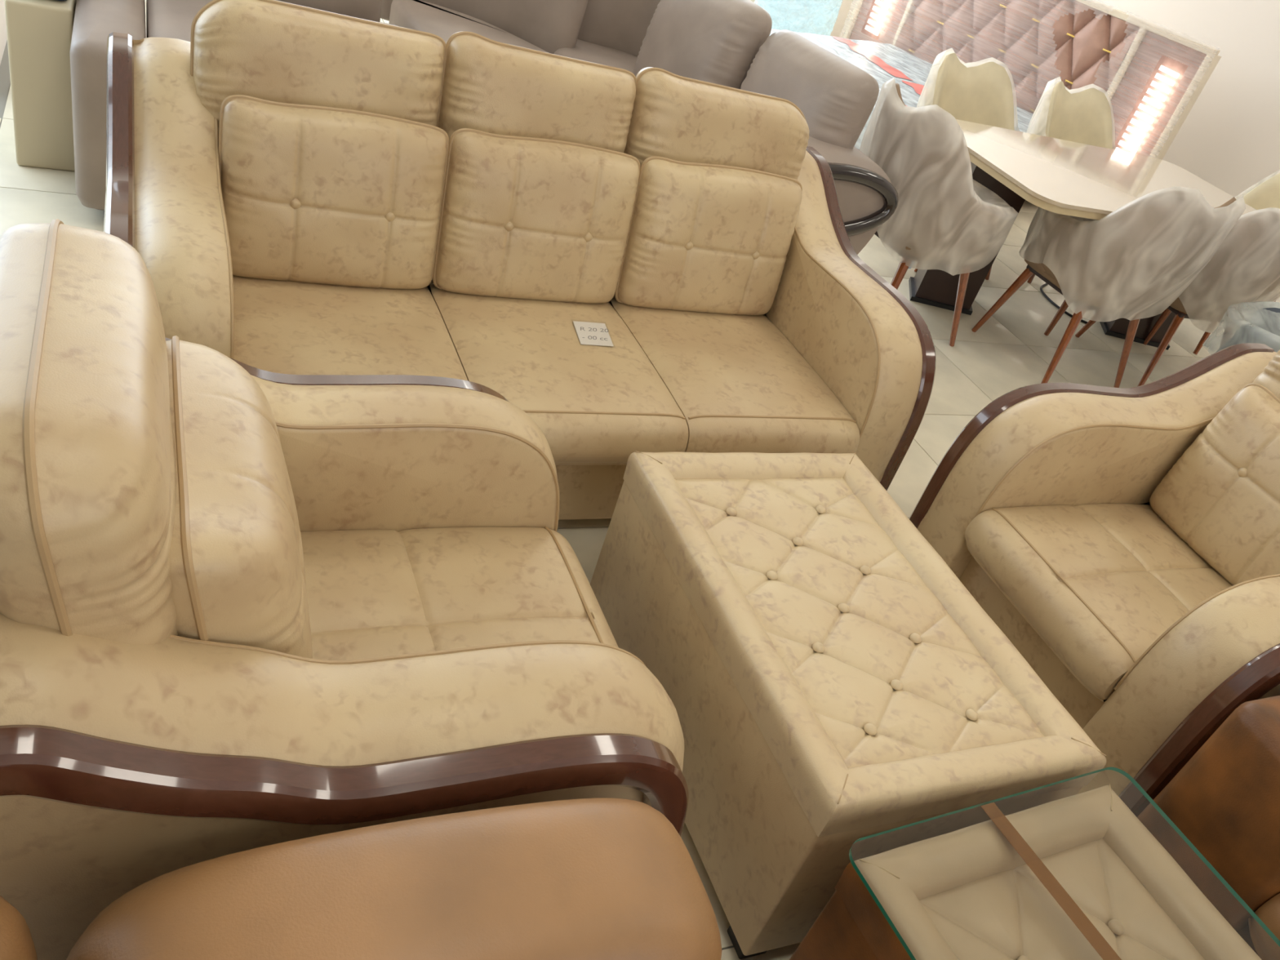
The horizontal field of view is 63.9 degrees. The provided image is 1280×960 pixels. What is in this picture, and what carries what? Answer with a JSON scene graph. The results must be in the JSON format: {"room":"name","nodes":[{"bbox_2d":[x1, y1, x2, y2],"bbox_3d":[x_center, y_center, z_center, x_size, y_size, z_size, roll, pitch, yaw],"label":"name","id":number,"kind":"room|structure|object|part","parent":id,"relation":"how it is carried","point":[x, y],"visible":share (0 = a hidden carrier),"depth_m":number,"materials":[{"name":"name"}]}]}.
{"room":"store","nodes":[
{"label":"store","id":0,"kind":"room"},
{"bbox_2d":[0,0,7,64],"bbox_3d":[-2.873,-4.011,4.548,0.120,3.300,4.130,0,39,-26],"label":"wall","id":1,"kind":"structure","parent":0,"point":[3,37],"depth_m":4.29,"materials":[{"name":"beige paint"}]},
{"bbox_2d":[0,0,1245,959],"bbox_3d":[-1.334,-0.352,3.012,12.250,0.100,11.600,0,39,-26],"label":"floor","id":2,"kind":"structure","parent":0,"point":[1011,350],"depth_m":4.51,"materials":[{"name":"grey tile"}]},
{"bbox_2d":[4,0,76,171],"bbox_3d":[-2.071,-1.427,3.583,0.190,0.555,0.390,0,39,-26],"label":"box","id":3,"kind":"object","parent":2,"relation":"on","point":[39,33],"visible":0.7,"depth_m":3.42,"materials":[{"name":"beige"}]},
{"bbox_2d":[0,218,688,959],"bbox_3d":[-0.481,0.189,1.656,1.027,1.024,0.942,0,39,-26],"label":"armchair","id":4,"kind":"object","parent":2,"relation":"on","point":[243,606],"visible":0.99,"depth_m":1.28,"materials":[{"name":"beige leather"}]},
{"bbox_2d":[165,340,312,658],"bbox_3d":[-0.607,0.091,1.508,0.232,0.417,0.522,0,39,-26],"label":"cushion","id":5,"kind":"object","parent":4,"relation":"on","point":[235,573],"depth_m":1.32,"materials":[{"name":"beige leather"}]},
{"bbox_3d":[-0.675,-0.010,2.015,0.955,0.731,0.056,0,39,-26],"label":"wood trim","id":6,"kind":"part","parent":4,"relation":"part of","materials":[{"name":"brown wood"}]},
{"bbox_3d":[-0.391,0.471,1.454,1.007,0.767,0.168,0,39,-26],"label":"arm","id":7,"kind":"part","parent":4,"relation":"part of"},
{"bbox_3d":[-0.366,0.540,1.392,0.955,0.731,0.056,0,39,-26],"label":"wood trim","id":8,"kind":"part","parent":4,"relation":"part of","materials":[{"name":"brown wood"}]},
{"bbox_3d":[-0.634,0.038,1.944,1.007,0.767,0.168,0,39,-26],"label":"arm","id":9,"kind":"part","parent":4,"relation":"part of"},
{"bbox_2d":[300,527,618,660],"bbox_3d":[-0.368,0.299,1.810,0.691,0.152,0.527,0,39,-26],"label":"seat cushion","id":10,"kind":"object","parent":4,"relation":"on","point":[371,592],"depth_m":1.84,"materials":[{"name":"beige leather"}]},
{"bbox_2d":[0,798,721,959],"bbox_3d":[-0.226,0.873,0.908,0.962,0.924,1.060,0,39,-26],"label":"leather armchair","id":11,"kind":"object","parent":2,"relation":"on","point":[581,878],"visible":1,"depth_m":1.12,"materials":[{"name":"brown leather"}]},
{"bbox_3d":[-0.589,0.935,0.783,0.200,0.653,1.040,0,39,-26],"label":"frame","id":12,"kind":"part","parent":11,"relation":"part of","materials":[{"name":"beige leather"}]},
{"bbox_2d":[69,0,898,254],"bbox_3d":[-0.648,-1.562,3.999,2.716,1.059,2.121,0,39,-26],"label":"sofa","id":13,"kind":"object","parent":2,"relation":"on","point":[730,43],"visible":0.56,"depth_m":3.86,"materials":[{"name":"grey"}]},
{"bbox_3d":[-1.795,-1.326,3.488,0.208,0.549,0.800,0,39,-26],"label":"panel","id":14,"kind":"part","parent":13,"relation":"part of","materials":[{"name":"beige leather"}]},
{"bbox_2d":[146,0,397,41],"bbox_3d":[-1.259,-1.419,3.714,0.945,0.388,0.860,0,39,-26],"label":"seat cushion","id":15,"kind":"object","parent":13,"relation":"on","point":[171,19],"depth_m":3.45,"materials":[{"name":"beige leather"}]},
{"bbox_2d":[276,0,382,22],"bbox_3d":[-1.399,-2.014,3.881,0.890,0.500,0.230,-6,41,-32],"label":"cushion","id":16,"kind":"object","parent":13,"relation":"on","point":[371,10],"depth_m":4.05,"materials":[{"name":"beige leather"}]},
{"bbox_2d":[388,0,548,53],"bbox_3d":[-0.601,-1.564,4.239,0.660,0.380,1.320,0,39,-26],"label":"seat cushion","id":17,"kind":"object","parent":13,"relation":"on","point":[443,19],"depth_m":4.39,"materials":[{"name":"beige leather"}]},
{"bbox_2d":[380,0,588,53],"bbox_3d":[-0.695,-2.180,4.495,0.826,0.550,0.625,0,39,-26],"label":"cushion","id":18,"kind":"object","parent":13,"relation":"on","point":[552,26],"depth_m":4.46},
{"bbox_2d":[553,38,637,73],"bbox_3d":[-0.091,-1.675,4.629,0.680,0.390,0.750,0,39,-26],"label":"seat cushion","id":19,"kind":"object","parent":13,"relation":"on","point":[597,51],"depth_m":4.53,"materials":[{"name":"beige leather"}]},
{"bbox_2d":[577,0,660,57],"bbox_3d":[0.053,-2.109,4.663,0.805,0.550,0.294,24,34,7],"label":"cushion","id":20,"kind":"object","parent":13,"relation":"on","point":[606,28],"depth_m":4.62,"materials":[{"name":"grey fabric"}]},
{"bbox_2d":[633,0,772,88],"bbox_3d":[0.234,-1.754,4.207,0.273,0.520,0.620,-8,42,-34],"label":"pillow","id":21,"kind":"object","parent":13,"relation":"on","point":[717,42],"depth_m":4.02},
{"bbox_2d":[740,29,879,148],"bbox_3d":[0.580,-1.368,3.868,0.270,0.500,0.580,-10,43,-36],"label":"pillow","id":22,"kind":"object","parent":13,"relation":"on","point":[836,98],"depth_m":3.69,"materials":[{"name":"grey fabric"}]},
{"bbox_3d":[0.492,-0.945,3.833,0.820,0.687,0.260,0,39,-26],"label":"arm","id":23,"kind":"part","parent":13,"relation":"part of"},
{"bbox_2d":[103,0,935,519],"bbox_3d":[-0.266,-0.510,2.729,2.044,1.036,1.027,0,39,-26],"label":"sofa","id":24,"kind":"object","parent":2,"relation":"on","point":[298,189],"visible":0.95,"depth_m":2.63,"materials":[{"name":"beige leather"}]},
{"bbox_3d":[-1.179,-0.453,2.334,0.056,0.801,0.975,0,39,-26],"label":"wood trim","id":25,"kind":"part","parent":24,"relation":"part of","materials":[{"name":"brown wood"}]},
{"bbox_3d":[-1.083,-0.459,2.383,0.195,0.817,1.007,0,39,-26],"label":"arm","id":26,"kind":"part","parent":24,"relation":"part of"},
{"bbox_2d":[220,98,447,288],"bbox_3d":[-0.754,-0.693,2.537,0.527,0.417,0.178,0,39,-26],"label":"cushion","id":27,"kind":"object","parent":24,"relation":"on","point":[317,193],"depth_m":2.48,"materials":[{"name":"beige leather"}]},
{"bbox_2d":[232,275,467,380],"bbox_3d":[-0.715,-0.287,2.464,0.532,0.153,0.691,0,39,-26],"label":"seat cushion","id":28,"kind":"object","parent":24,"relation":"on","point":[284,324],"depth_m":2.45,"materials":[{"name":"beige leather"}]},
{"bbox_2d":[435,131,639,303],"bbox_3d":[-0.273,-0.697,2.772,0.527,0.417,0.178,0,39,-26],"label":"cushion","id":29,"kind":"object","parent":24,"relation":"on","point":[525,217],"depth_m":2.71,"materials":[{"name":"beige leather"}]},
{"bbox_2d":[428,280,688,465],"bbox_3d":[-0.235,-0.290,2.699,0.532,0.153,0.691,0,39,-26],"label":"seat cushion","id":30,"kind":"object","parent":24,"relation":"on","point":[593,405],"depth_m":2.57,"materials":[{"name":"beige leather"}]},
{"bbox_2d":[573,320,613,346],"bbox_3d":[-0.126,-0.393,2.755,0.118,0.002,0.136,0,38,-25],"label":"price card","id":31,"kind":"object","parent":24,"relation":"on","point":[588,333],"visible":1,"depth_m":2.75,"materials":[{"name":"white paper"}]},
{"bbox_2d":[617,159,801,315],"bbox_3d":[0.208,-0.700,3.006,0.527,0.417,0.179,0,39,-26],"label":"cushion","id":32,"kind":"object","parent":24,"relation":"on","point":[705,237],"depth_m":2.95,"materials":[{"name":"beige leather"}]},
{"bbox_2d":[609,294,859,453],"bbox_3d":[0.246,-0.294,2.934,0.532,0.153,0.691,0,39,-26],"label":"seat cushion","id":33,"kind":"object","parent":24,"relation":"on","point":[738,380],"depth_m":2.81,"materials":[{"name":"beige leather"}]},
{"bbox_3d":[0.522,-0.471,3.167,0.168,0.817,1.007,0,39,-26],"label":"arm","id":34,"kind":"part","parent":24,"relation":"part of"},
{"bbox_3d":[0.608,-0.467,3.206,0.056,0.801,0.975,0,39,-26],"label":"wood trim","id":35,"kind":"part","parent":24,"relation":"part of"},
{"bbox_2d":[754,0,841,35],"bbox_3d":[1.234,-3.672,7.910,0.900,0.950,0.262,-14,46,-39],"label":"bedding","id":36,"kind":"object","parent":2,"relation":"on","point":[784,15],"visible":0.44,"depth_m":7.87,"materials":[{"name":"blue fabric"}]},
{"bbox_2d":[590,450,1106,959],"bbox_3d":[0.353,0.414,2.201,0.614,0.507,0.934,0,39,-26],"label":"ottoman","id":37,"kind":"object","parent":2,"relation":"on","point":[832,682],"visible":0.99,"depth_m":1.94,"materials":[{"name":"beige leather"}]},
{"bbox_3d":[0.410,0.247,2.082,0.468,0.042,0.788,0,39,-26],"label":"quilted panel","id":38,"kind":"part","parent":37,"relation":"part of","materials":[{"name":"beige leather"}]},
{"bbox_2d":[859,77,1018,346],"bbox_3d":[1.182,-1.116,4.334,0.690,0.970,0.635,-2,39,-28],"label":"dining chair","id":39,"kind":"object","parent":2,"relation":"on","point":[943,215],"visible":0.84,"depth_m":4.03,"materials":[{"name":"beige fabric"}]},
{"bbox_3d":[1.178,-1.031,4.410,0.371,0.023,0.391,-2,39,-28],"label":"seat rail","id":40,"kind":"part","parent":39,"relation":"part of","materials":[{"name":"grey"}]},
{"bbox_3d":[1.039,-0.764,4.277,0.115,0.405,0.105,-2,39,-28],"label":"leg","id":41,"kind":"part","parent":39,"relation":"part of","materials":[{"name":"orange wood"}]},
{"bbox_3d":[1.209,-1.081,4.381,0.484,0.109,0.484,-2,39,-28],"label":"seat","id":42,"kind":"part","parent":39,"relation":"part of","materials":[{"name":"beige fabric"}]},
{"bbox_2d":[871,83,996,246],"bbox_3d":[1.217,-1.272,4.212,0.566,0.540,0.562,-2,39,-28],"label":"chair back","id":43,"kind":"object","parent":39,"relation":"in","point":[927,173],"depth_m":3.99,"materials":[{"name":"beige fabric"}]},
{"bbox_3d":[1.386,-0.780,4.465,0.140,0.405,0.043,19,34,1],"label":"leg","id":44,"kind":"part","parent":39,"relation":"part of","materials":[{"name":"orange wood"}]},
{"bbox_2d":[914,48,1019,279],"bbox_3d":[1.654,-1.602,5.249,0.628,0.961,0.677,0,39,-26],"label":"dining chair","id":45,"kind":"object","parent":2,"relation":"on","point":[980,91],"visible":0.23,"depth_m":5.26,"materials":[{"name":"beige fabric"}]},
{"bbox_2d":[928,53,1014,130],"bbox_3d":[1.700,-1.770,5.153,0.556,0.534,0.560,0,39,-26],"label":"chair back","id":46,"kind":"object","parent":45,"relation":"in","point":[982,94],"depth_m":5.26,"materials":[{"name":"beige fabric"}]},
{"bbox_3d":[1.836,-1.243,5.333,0.139,0.401,0.042,32,36,18],"label":"leg","id":47,"kind":"part","parent":45,"relation":"part of","materials":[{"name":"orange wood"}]},
{"bbox_2d":[789,783,1262,959],"bbox_3d":[0.685,1.012,1.518,0.587,0.512,0.872,-3,40,-29],"label":"ottoman","id":48,"kind":"object","parent":2,"relation":"on","point":[966,893],"visible":0.91,"depth_m":1.59,"materials":[{"name":"brown leather"}]},
{"bbox_3d":[0.741,0.846,1.399,0.445,0.034,0.730,-3,40,-29],"label":"quilted panel","id":49,"kind":"part","parent":48,"relation":"part of","materials":[{"name":"beige leather"}]},
{"bbox_2d":[848,767,1279,959],"bbox_3d":[0.767,0.810,1.372,0.640,0.009,0.920,-3,40,-29],"label":"coffee table","id":50,"kind":"object","parent":48,"relation":"on","point":[1099,943],"visible":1,"depth_m":1.60,"materials":[{"name":"clear glass"}]},
{"bbox_2d":[843,0,1221,159],"bbox_3d":[1.745,-2.662,6.519,2.070,1.245,2.690,-14,46,-39],"label":"headboard","id":51,"kind":"object","parent":2,"relation":"on","point":[1152,75],"visible":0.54,"depth_m":6.67,"materials":[{"name":"beige"}]},
{"bbox_3d":[1.823,-3.496,7.687,0.032,1.088,0.410,-14,46,-39],"label":"panel","id":52,"kind":"part","parent":51,"relation":"part of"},
{"bbox_2d":[769,28,1033,149],"bbox_3d":[1.627,-2.475,6.610,1.875,0.243,1.730,-14,46,-39],"label":"mattress","id":53,"kind":"object","parent":51,"relation":"on","point":[906,68],"visible":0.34,"depth_m":6.80,"materials":[{"name":"white fabric"}]},
{"bbox_3d":[2.476,-2.915,7.048,0.070,0.940,1.670,-14,46,-39],"label":"tufted panel","id":54,"kind":"part","parent":51,"relation":"part of","materials":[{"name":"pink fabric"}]},
{"bbox_3d":[2.495,-2.833,7.158,0.070,1.200,2.650,-14,46,-39],"label":"headboard","id":55,"kind":"part","parent":51,"relation":"part of","materials":[{"name":"beige"}]},
{"bbox_3d":[3.114,-2.221,6.516,0.032,1.088,0.410,-14,46,-39],"label":"panel","id":56,"kind":"part","parent":51,"relation":"part of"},
{"bbox_2d":[1040,283,1088,324],"bbox_3d":[2.218,-0.954,5.452,0.128,0.012,0.460,8,36,-16],"label":"cable","id":57,"kind":"object","parent":2,"relation":"on","point":[1045,284],"visible":0.81,"depth_m":5.41,"materials":[{"name":"black plastic"}]},
{"bbox_2d":[1026,76,1117,283],"bbox_3d":[2.344,-1.612,5.610,0.618,0.942,0.661,-2,39,-28],"label":"dining chair","id":58,"kind":"object","parent":2,"relation":"on","point":[1082,115],"visible":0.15,"depth_m":5.62,"materials":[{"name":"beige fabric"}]},
{"bbox_3d":[2.189,-1.252,5.520,0.041,0.394,0.136,19,34,1],"label":"leg","id":59,"kind":"part","parent":58,"relation":"part of","materials":[{"name":"orange wood"}]},
{"bbox_2d":[1036,81,1112,149],"bbox_3d":[2.389,-1.777,5.515,0.546,0.524,0.550,-2,39,-28],"label":"chair back","id":60,"kind":"object","parent":58,"relation":"in","point":[1084,117],"depth_m":5.62,"materials":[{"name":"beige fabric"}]},
{"bbox_2d":[908,119,1255,350],"bbox_3d":[2.116,-1.082,4.914,1.788,0.760,0.950,0,39,-26],"label":"dining table","id":61,"kind":"object","parent":2,"relation":"on","point":[1053,175],"visible":0.59,"depth_m":4.69,"materials":[{"name":"beige paint"}]},
{"bbox_3d":[1.465,-0.900,5.009,0.386,0.021,0.253,11,35,-11],"label":"foot plate","id":62,"kind":"part","parent":61,"relation":"part of","materials":[{"name":"black plastic"}]},
{"bbox_3d":[2.588,-0.796,5.400,0.447,0.021,0.293,11,35,-11],"label":"foot plate","id":63,"kind":"part","parent":61,"relation":"part of","materials":[{"name":"black plastic"}]},
{"bbox_2d":[908,342,1279,817],"bbox_3d":[1.433,0.166,2.602,1.027,1.024,0.962,0,39,-26],"label":"armchair","id":64,"kind":"object","parent":2,"relation":"on","point":[1125,542],"visible":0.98,"depth_m":2.59,"materials":[{"name":"beige leather"}]},
{"bbox_3d":[1.263,-0.066,2.957,0.975,0.801,0.056,0,39,-26],"label":"wood trim","id":65,"kind":"part","parent":64,"relation":"part of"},
{"bbox_3d":[1.301,-0.010,2.892,1.007,0.817,0.168,0,39,-26],"label":"arm","id":66,"kind":"part","parent":64,"relation":"part of"},
{"bbox_2d":[964,502,1232,702],"bbox_3d":[1.244,0.279,2.608,0.691,0.152,0.547,0,39,-26],"label":"seat cushion","id":67,"kind":"object","parent":64,"relation":"on","point":[1099,583],"depth_m":2.52,"materials":[{"name":"beige leather"}]},
{"bbox_3d":[1.550,0.435,2.387,1.007,0.817,0.168,0,39,-26],"label":"arm","id":68,"kind":"part","parent":64,"relation":"part of"},
{"bbox_3d":[1.578,0.496,2.320,0.975,0.801,0.056,0,39,-26],"label":"wood trim","id":69,"kind":"part","parent":64,"relation":"part of","materials":[{"name":"brown wood"}]},
{"bbox_2d":[1149,385,1279,585],"bbox_3d":[1.604,0.066,2.599,0.190,0.417,0.542,0,39,-26],"label":"cushion","id":70,"kind":"object","parent":64,"relation":"on","point":[1215,482],"depth_m":2.64,"materials":[{"name":"beige leather"}]},
{"bbox_2d":[971,186,1245,387],"bbox_3d":[2.001,-0.912,4.439,0.647,0.970,0.679,-2,39,-28],"label":"dining chair","id":71,"kind":"object","parent":2,"relation":"on","point":[1131,264],"visible":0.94,"depth_m":4.17,"materials":[{"name":"beige fabric"}]},
{"bbox_3d":[1.661,-0.826,4.661,0.140,0.405,0.043,30,36,16],"label":"leg","id":72,"kind":"part","parent":71,"relation":"part of","materials":[{"name":"orange wood"}]},
{"bbox_3d":[2.013,-0.839,4.847,0.043,0.405,0.140,20,34,1],"label":"leg","id":73,"kind":"part","parent":71,"relation":"part of","materials":[{"name":"orange wood"}]},
{"bbox_3d":[1.815,-0.579,4.387,0.043,0.405,0.140,20,34,1],"label":"leg","id":74,"kind":"part","parent":71,"relation":"part of","materials":[{"name":"orange wood"}]},
{"bbox_3d":[1.960,-0.844,4.521,0.391,0.023,0.371,-2,39,-28],"label":"seat rail","id":75,"kind":"part","parent":71,"relation":"part of","materials":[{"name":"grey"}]},
{"bbox_3d":[1.971,-0.903,4.495,0.484,0.109,0.484,-2,39,-28],"label":"seat","id":76,"kind":"part","parent":71,"relation":"part of","materials":[{"name":"beige fabric"}]},
{"bbox_3d":[2.167,-0.591,4.573,0.140,0.405,0.043,30,36,16],"label":"leg","id":77,"kind":"part","parent":71,"relation":"part of","materials":[{"name":"orange wood"}]},
{"bbox_2d":[1040,186,1235,307],"bbox_3d":[2.062,-1.056,4.313,0.562,0.540,0.566,-2,39,-28],"label":"chair back","id":78,"kind":"object","parent":71,"relation":"in","point":[1128,262],"depth_m":4.13,"materials":[{"name":"beige fabric"}]},
{"bbox_2d":[1075,208,1279,386],"bbox_3d":[2.593,-0.913,4.748,0.625,0.942,0.658,2,38,-24],"label":"dining chair","id":79,"kind":"object","parent":2,"relation":"on","point":[1245,267],"visible":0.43,"depth_m":4.44,"materials":[{"name":"beige fabric"}]},
{"bbox_3d":[2.276,-0.840,4.984,0.136,0.394,0.041,33,37,21],"label":"leg","id":80,"kind":"part","parent":79,"relation":"part of","materials":[{"name":"orange wood"}]},
{"bbox_3d":[2.629,-0.830,5.139,0.041,0.394,0.136,23,34,6],"label":"leg","id":81,"kind":"part","parent":79,"relation":"part of","materials":[{"name":"orange wood"}]},
{"bbox_3d":[2.393,-0.599,4.703,0.041,0.394,0.136,23,34,6],"label":"leg","id":82,"kind":"part","parent":79,"relation":"part of","materials":[{"name":"orange wood"}]},
{"bbox_3d":[2.556,-0.846,4.827,0.380,0.022,0.360,2,38,-24],"label":"seat rail","id":83,"kind":"part","parent":79,"relation":"part of","materials":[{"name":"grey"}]},
{"bbox_3d":[2.568,-0.904,4.804,0.470,0.106,0.470,2,38,-24],"label":"seat","id":84,"kind":"part","parent":79,"relation":"part of","materials":[{"name":"beige fabric"}]},
{"bbox_3d":[2.747,-0.590,4.858,0.136,0.394,0.041,33,37,21],"label":"leg","id":85,"kind":"part","parent":79,"relation":"part of","materials":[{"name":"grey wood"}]},
{"bbox_2d":[1182,211,1279,316],"bbox_3d":[2.651,-1.052,4.624,0.546,0.524,0.550,2,38,-24],"label":"chair back","id":86,"kind":"object","parent":79,"relation":"in","point":[1240,270],"depth_m":4.40,"materials":[{"name":"beige fabric"}]},
{"bbox_2d":[1137,695,1279,959],"bbox_3d":[1.650,0.869,1.810,0.962,0.924,1.060,0,39,-26],"label":"leather armchair","id":87,"kind":"object","parent":2,"relation":"on","point":[1225,800],"visible":0.73,"depth_m":1.88,"materials":[{"name":"brown leather"}]},
{"bbox_2d":[1248,893,1279,959],"bbox_3d":[1.495,0.941,1.796,0.670,0.168,0.556,0,39,-26],"label":"seat cushion","id":88,"kind":"object","parent":87,"relation":"on","point":[1266,906],"depth_m":1.84,"materials":[{"name":"brown leather"}]},
{"bbox_2d":[1193,170,1279,354],"bbox_3d":[3.194,-1.177,5.405,0.661,0.942,0.619,0,39,-26],"label":"dining chair","id":89,"kind":"object","parent":2,"relation":"on","point":[1265,193],"visible":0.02,"depth_m":5.46,"materials":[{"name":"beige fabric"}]},
{"bbox_3d":[2.987,-0.841,5.325,0.041,0.394,0.136,32,36,18],"label":"leg","id":90,"kind":"part","parent":89,"relation":"part of","materials":[{"name":"orange wood"}]},
{"bbox_2d":[1243,173,1279,209],"bbox_3d":[3.263,-1.330,5.306,0.550,0.524,0.546,0,39,-26],"label":"chair back","id":91,"kind":"object","parent":89,"relation":"in","point":[1265,193],"depth_m":5.46,"materials":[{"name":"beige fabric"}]},
{"bbox_2d":[1202,301,1279,352],"bbox_3d":[2.563,-0.411,4.030,0.669,0.942,0.617,36,38,24],"label":"dining chair","id":92,"kind":"object","parent":2,"relation":"on","point":[1262,326],"visible":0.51,"depth_m":4.11,"materials":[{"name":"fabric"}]},
{"bbox_3d":[2.519,-0.398,4.072,0.470,0.106,0.470,36,38,24],"label":"seat","id":93,"kind":"part","parent":92,"relation":"part of","materials":[{"name":"grey fabric"}]},
{"bbox_2d":[1228,307,1279,346],"bbox_3d":[2.630,-0.551,3.912,0.550,0.524,0.546,36,38,24],"label":"cloth","id":94,"kind":"object","parent":92,"relation":"in","point":[1264,322],"depth_m":4.08,"materials":[{"name":"fabric"}]},
{"bbox_2d":[750,0,857,38],"bbox_3d":[-0.479,-5.269,7.454,6.750,3.300,0.150,0,39,-26],"label":"wall","id":95,"kind":"structure","parent":0,"point":[845,12],"depth_m":9.41,"materials":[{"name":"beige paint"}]},
{"bbox_2d":[1095,0,1279,302],"bbox_3d":[4.665,-1.649,4.836,0.150,3.300,11.600,0,39,-26],"label":"wall","id":96,"kind":"structure","parent":0,"point":[1229,138],"depth_m":6.52,"materials":[{"name":"beige paint"}]}
]}

